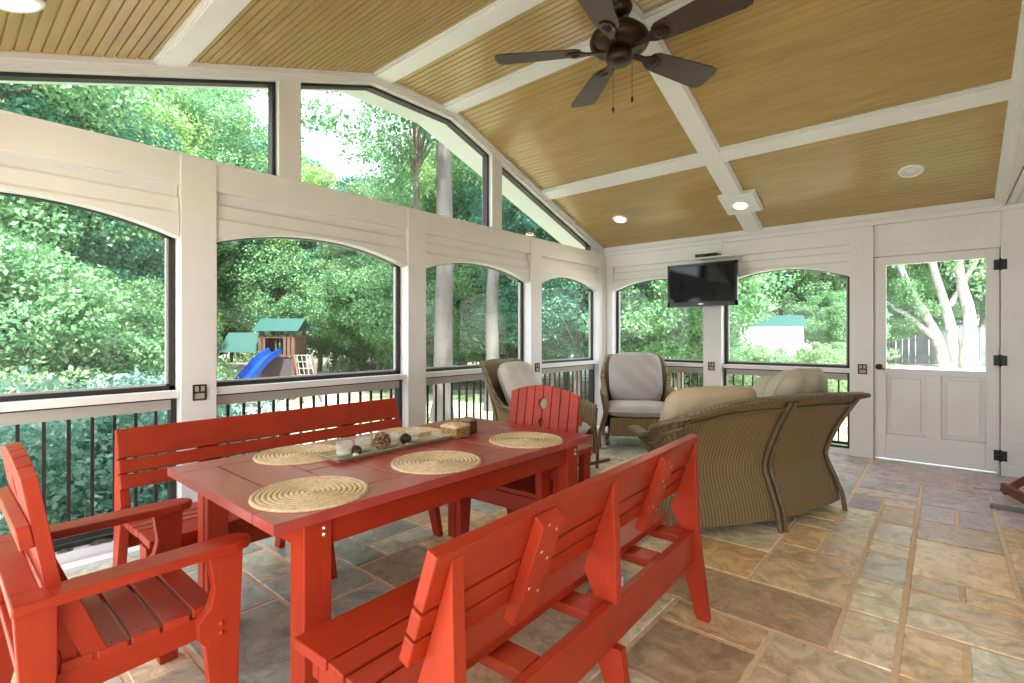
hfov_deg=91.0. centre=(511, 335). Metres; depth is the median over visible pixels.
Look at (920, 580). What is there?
floor
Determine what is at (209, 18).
trim
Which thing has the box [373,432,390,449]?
pinecone
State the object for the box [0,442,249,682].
armchair
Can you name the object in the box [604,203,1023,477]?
wall
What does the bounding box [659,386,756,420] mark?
cushion
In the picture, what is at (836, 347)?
shrub
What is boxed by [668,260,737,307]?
television
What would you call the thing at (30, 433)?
shrub
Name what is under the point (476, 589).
garden bench
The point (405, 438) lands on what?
pinecone
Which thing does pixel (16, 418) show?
railing
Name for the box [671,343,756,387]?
shrub
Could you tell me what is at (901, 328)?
tree
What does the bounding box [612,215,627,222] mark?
recessed light
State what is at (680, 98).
beam
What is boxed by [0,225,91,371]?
tree
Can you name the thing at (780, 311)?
broadleaf tree
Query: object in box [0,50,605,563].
wall
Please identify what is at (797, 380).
cushion
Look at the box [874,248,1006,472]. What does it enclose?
door
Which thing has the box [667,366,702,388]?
railing
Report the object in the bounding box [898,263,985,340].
broadleaf tree
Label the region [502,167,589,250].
window
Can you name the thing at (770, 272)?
broadleaf tree
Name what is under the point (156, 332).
tree
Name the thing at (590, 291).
window
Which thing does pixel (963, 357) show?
tree
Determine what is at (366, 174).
broadleaf tree
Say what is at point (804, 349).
shrub
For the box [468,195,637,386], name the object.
broadleaf tree
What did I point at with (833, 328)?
tree
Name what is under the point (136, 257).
broadleaf tree
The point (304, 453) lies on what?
placemat
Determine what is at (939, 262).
broadleaf tree
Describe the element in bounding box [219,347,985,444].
ground
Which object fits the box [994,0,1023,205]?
trim
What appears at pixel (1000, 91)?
ceiling beam
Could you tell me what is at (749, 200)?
recessed light
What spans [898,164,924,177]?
ceiling speaker
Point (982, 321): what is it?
broadleaf tree
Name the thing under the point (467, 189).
broadleaf tree
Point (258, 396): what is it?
railing
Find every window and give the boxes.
[0,72,274,174]
[0,192,174,401]
[216,237,399,386]
[301,83,488,226]
[426,263,522,371]
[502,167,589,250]
[542,277,592,363]
[616,279,702,362]
[725,269,849,367]
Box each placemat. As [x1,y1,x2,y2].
[248,476,368,512]
[253,444,341,465]
[373,427,440,438]
[391,450,480,474]
[489,432,562,448]
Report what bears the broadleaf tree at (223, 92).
on the ground
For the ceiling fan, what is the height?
0.661 m
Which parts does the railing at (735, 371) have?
rail, rail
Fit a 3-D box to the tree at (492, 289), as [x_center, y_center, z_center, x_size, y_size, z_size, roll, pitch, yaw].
[-0.304,-4.261,10.986,7.894,12.158,8.693,0,0,-33]
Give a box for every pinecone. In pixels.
[351,445,361,454]
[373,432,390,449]
[400,433,410,444]
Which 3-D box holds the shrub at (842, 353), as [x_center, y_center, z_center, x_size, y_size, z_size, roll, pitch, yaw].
[9.031,0.906,12.841,1.741,1.395,1.735,0,0,41]
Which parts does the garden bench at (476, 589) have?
leg, seat, backrest, leg, leg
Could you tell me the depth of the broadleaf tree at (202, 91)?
23.61 m
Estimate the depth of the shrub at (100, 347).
5.81 m
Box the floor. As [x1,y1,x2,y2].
[11,426,1023,682]
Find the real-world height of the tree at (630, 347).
3.624 m
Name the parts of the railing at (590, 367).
rail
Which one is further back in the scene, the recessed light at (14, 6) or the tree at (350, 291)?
the tree at (350, 291)
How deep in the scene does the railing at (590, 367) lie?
6.70 m
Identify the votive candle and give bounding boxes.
[336,449,351,455]
[359,444,370,450]
[389,439,397,445]
[411,435,418,440]
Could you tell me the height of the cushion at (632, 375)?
0.583 m
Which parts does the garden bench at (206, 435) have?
leg, leg, seat, backrest, leg, leg, leg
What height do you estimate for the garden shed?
2.550 m
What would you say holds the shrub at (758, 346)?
on the ground
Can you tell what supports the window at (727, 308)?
in the wall at (850, 249)
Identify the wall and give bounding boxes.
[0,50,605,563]
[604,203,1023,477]
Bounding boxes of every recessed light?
[0,0,45,13]
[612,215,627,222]
[717,188,763,214]
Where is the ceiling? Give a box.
[0,0,1021,247]
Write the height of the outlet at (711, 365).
0.100 m
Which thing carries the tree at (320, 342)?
on the ground
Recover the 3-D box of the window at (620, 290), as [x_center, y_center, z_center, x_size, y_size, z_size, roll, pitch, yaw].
[1.961,-0.201,6.702,1.255,1.093,0.050,0,0,41]
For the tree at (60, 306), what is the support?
on the ground
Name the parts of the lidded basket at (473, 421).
jar lid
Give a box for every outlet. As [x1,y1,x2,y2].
[193,384,206,400]
[535,363,539,371]
[708,362,714,369]
[858,364,866,373]
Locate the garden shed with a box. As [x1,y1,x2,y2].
[730,315,806,355]
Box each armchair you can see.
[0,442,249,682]
[456,385,593,536]
[480,359,610,467]
[598,354,675,448]
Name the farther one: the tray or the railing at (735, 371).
the railing at (735, 371)
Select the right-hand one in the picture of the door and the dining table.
the door
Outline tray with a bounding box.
[317,431,452,462]
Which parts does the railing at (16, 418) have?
rail, rail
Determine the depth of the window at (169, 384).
3.13 m
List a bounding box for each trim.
[60,425,599,570]
[152,0,250,66]
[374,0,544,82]
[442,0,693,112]
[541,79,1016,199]
[603,198,1002,251]
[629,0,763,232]
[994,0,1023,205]
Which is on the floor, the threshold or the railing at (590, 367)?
the threshold
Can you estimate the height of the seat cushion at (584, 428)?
0.160 m
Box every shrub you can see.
[0,325,152,514]
[0,365,166,533]
[0,367,289,535]
[83,369,291,493]
[137,322,239,379]
[217,301,282,377]
[315,331,391,372]
[383,357,433,369]
[502,282,574,389]
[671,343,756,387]
[729,346,788,387]
[732,344,781,357]
[754,346,815,377]
[784,349,846,391]
[799,341,845,360]
[829,348,907,387]
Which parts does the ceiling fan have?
blade, blade, blade, blade, blade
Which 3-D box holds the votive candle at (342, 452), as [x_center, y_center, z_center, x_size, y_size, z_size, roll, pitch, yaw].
[-0.722,0.488,2.167,0.072,0.062,0.072,0,0,41]
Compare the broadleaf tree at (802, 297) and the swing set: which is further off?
the broadleaf tree at (802, 297)
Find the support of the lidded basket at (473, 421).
on the dining table
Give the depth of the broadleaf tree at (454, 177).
18.38 m
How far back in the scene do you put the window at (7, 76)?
3.15 m
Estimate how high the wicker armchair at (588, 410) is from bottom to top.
1.021 m
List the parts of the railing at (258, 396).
rail, frame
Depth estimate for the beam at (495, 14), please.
3.64 m
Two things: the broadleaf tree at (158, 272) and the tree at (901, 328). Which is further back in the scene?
the tree at (901, 328)
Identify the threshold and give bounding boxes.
[874,457,999,474]
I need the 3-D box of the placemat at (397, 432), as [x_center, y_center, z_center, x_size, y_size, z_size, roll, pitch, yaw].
[-0.550,0.523,2.684,0.372,0.009,0.372,0,0,-41]
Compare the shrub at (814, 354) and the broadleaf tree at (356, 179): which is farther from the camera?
the broadleaf tree at (356, 179)
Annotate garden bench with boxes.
[113,398,442,579]
[293,433,710,682]
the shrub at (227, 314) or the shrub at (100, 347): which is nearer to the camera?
the shrub at (100, 347)
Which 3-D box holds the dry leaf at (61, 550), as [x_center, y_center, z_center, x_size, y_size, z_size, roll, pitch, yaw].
[-2.454,1.179,2.762,0.072,0.012,0.036,0,0,-38]
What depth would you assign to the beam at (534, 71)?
4.17 m
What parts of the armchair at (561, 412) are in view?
leg, rail, leg, seat, leg, backrest, rail, leg, armrest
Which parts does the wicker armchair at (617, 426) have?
arm post, seat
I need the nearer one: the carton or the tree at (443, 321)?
the carton
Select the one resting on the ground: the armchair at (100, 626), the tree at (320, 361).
the tree at (320, 361)
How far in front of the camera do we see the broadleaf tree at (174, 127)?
13.93 m
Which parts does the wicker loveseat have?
post, post, post, under rail, post, post, post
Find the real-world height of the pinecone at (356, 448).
0.049 m
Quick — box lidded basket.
[440,417,470,438]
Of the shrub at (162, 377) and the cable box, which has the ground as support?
the shrub at (162, 377)
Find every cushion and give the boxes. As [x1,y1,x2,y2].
[578,421,590,433]
[608,400,663,417]
[609,352,662,400]
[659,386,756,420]
[752,376,773,396]
[762,368,827,396]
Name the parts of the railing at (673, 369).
rail, frame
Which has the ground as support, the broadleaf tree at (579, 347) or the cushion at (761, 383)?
the broadleaf tree at (579, 347)
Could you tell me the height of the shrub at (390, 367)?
2.511 m
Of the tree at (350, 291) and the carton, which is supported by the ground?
the tree at (350, 291)
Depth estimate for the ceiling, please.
3.80 m
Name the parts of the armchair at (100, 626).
rail, leg, rail, leg, backrest, rail, armrest, seat, rail, armrest, leg, leg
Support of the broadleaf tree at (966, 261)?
on the ground
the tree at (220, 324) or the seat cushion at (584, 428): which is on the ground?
the tree at (220, 324)
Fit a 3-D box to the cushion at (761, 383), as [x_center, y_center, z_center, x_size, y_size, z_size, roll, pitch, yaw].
[2.089,0.523,4.005,0.221,0.385,0.450,0,0,-27]
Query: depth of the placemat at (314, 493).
1.65 m
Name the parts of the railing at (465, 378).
rail, frame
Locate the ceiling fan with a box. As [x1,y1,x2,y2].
[494,0,753,112]
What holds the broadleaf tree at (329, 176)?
on the ground
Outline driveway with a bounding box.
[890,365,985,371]
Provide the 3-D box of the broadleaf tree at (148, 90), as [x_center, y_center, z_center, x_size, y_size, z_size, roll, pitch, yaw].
[-13.319,-3.943,16.233,7.441,12.348,8.472,0,0,-19]
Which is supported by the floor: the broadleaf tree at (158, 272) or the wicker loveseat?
the wicker loveseat
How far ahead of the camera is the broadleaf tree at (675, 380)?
17.01 m
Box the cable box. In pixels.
[695,252,720,257]
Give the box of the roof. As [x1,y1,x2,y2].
[0,80,584,249]
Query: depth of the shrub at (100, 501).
3.87 m
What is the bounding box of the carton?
[621,569,625,586]
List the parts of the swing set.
post, post, post, tower panel, guard rail, post, post, ladder rail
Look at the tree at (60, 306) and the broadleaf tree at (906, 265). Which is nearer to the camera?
the tree at (60, 306)
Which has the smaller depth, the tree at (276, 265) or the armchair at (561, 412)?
the armchair at (561, 412)
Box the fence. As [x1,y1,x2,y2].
[821,325,985,365]
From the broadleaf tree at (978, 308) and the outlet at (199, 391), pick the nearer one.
the outlet at (199, 391)
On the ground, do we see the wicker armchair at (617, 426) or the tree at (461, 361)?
the tree at (461, 361)
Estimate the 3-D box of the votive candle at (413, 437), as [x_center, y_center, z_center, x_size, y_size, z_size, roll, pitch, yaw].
[-0.487,0.487,2.465,0.072,0.064,0.072,0,0,41]
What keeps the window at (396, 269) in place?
in the wall at (199, 203)
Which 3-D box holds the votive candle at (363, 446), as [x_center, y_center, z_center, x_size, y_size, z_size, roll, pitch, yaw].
[-0.668,0.488,2.265,0.072,0.062,0.072,0,0,41]
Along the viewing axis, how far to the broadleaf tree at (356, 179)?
19.79 m
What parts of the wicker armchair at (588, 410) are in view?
post, under rail, arm post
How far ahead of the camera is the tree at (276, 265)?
17.86 m
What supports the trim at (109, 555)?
attached to the wall at (199, 203)
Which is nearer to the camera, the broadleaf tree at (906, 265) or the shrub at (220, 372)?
the shrub at (220, 372)
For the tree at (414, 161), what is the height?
12.975 m
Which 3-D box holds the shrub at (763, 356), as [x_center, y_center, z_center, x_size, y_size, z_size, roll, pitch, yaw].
[6.590,1.089,13.579,2.012,1.618,2.020,0,0,-19]
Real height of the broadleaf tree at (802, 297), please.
11.777 m
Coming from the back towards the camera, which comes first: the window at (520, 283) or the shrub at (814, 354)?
the shrub at (814, 354)
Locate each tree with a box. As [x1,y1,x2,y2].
[0,83,185,324]
[0,84,172,302]
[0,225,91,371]
[0,229,164,388]
[0,261,164,381]
[25,86,223,325]
[72,88,159,274]
[92,87,221,282]
[99,274,224,373]
[115,86,474,209]
[117,88,259,163]
[141,87,279,345]
[192,88,267,158]
[202,130,312,355]
[217,245,335,360]
[229,145,342,373]
[256,123,344,191]
[267,253,376,370]
[269,242,322,371]
[293,174,387,288]
[302,251,435,368]
[310,174,412,369]
[315,91,454,421]
[334,117,436,209]
[335,92,499,410]
[339,261,510,388]
[402,146,504,364]
[420,171,510,267]
[423,142,517,358]
[426,265,564,363]
[426,266,510,365]
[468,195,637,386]
[499,204,664,395]
[563,280,702,357]
[577,270,800,389]
[672,306,737,387]
[730,270,794,352]
[745,272,772,310]
[755,265,896,349]
[775,270,835,315]
[788,288,892,352]
[792,264,916,318]
[800,258,985,368]
[822,266,962,348]
[889,262,954,359]
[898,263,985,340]
[914,260,985,359]
[927,259,985,317]
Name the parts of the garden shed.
door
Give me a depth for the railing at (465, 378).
5.05 m
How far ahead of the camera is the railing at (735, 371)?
5.43 m
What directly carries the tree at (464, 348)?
on the ground
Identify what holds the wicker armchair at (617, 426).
on the floor
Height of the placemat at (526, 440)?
0.009 m
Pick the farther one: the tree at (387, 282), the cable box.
the tree at (387, 282)
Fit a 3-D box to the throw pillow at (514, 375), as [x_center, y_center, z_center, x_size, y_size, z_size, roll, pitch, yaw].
[0.104,0.493,4.665,0.339,0.497,0.548,0,0,29]
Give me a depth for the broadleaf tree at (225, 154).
17.61 m
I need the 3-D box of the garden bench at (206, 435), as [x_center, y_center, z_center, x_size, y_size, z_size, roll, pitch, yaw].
[-1.148,0.840,2.775,0.634,0.807,1.570,0,0,41]
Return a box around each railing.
[0,398,175,551]
[216,380,401,457]
[426,373,494,423]
[542,364,593,402]
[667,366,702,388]
[724,368,849,448]
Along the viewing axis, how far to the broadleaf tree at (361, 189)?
17.79 m
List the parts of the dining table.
leg, leg, leg, leg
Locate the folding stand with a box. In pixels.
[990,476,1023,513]
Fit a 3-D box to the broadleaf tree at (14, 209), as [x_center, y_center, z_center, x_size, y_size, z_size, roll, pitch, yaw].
[-9.880,-3.718,8.429,7.192,11.777,6.709,0,0,36]
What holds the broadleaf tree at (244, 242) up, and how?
on the ground
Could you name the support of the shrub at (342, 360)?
on the ground
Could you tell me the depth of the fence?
23.97 m
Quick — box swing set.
[218,318,322,402]
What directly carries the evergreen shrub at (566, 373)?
on the ground
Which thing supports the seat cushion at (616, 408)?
on the wicker armchair at (617, 426)
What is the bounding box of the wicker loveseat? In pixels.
[627,392,870,532]
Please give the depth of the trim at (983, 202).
5.28 m
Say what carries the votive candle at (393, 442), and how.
on the tray
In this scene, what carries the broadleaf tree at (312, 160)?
on the ground
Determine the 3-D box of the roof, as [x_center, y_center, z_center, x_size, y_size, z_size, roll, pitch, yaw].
[2.335,-1.695,1.818,9.520,1.364,7.880,0,0,41]
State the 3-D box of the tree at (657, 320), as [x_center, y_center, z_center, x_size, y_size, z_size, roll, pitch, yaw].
[3.924,-0.780,11.623,4.760,5.066,4.873,0,0,-41]
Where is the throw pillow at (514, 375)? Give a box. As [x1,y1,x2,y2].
[497,361,546,408]
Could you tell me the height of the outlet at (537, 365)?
0.100 m
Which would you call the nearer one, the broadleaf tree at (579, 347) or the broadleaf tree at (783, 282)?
the broadleaf tree at (579, 347)
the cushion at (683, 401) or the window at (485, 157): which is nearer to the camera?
the cushion at (683, 401)
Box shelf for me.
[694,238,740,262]
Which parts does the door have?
handle, panel, panel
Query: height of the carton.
0.100 m
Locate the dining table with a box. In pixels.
[167,417,591,682]

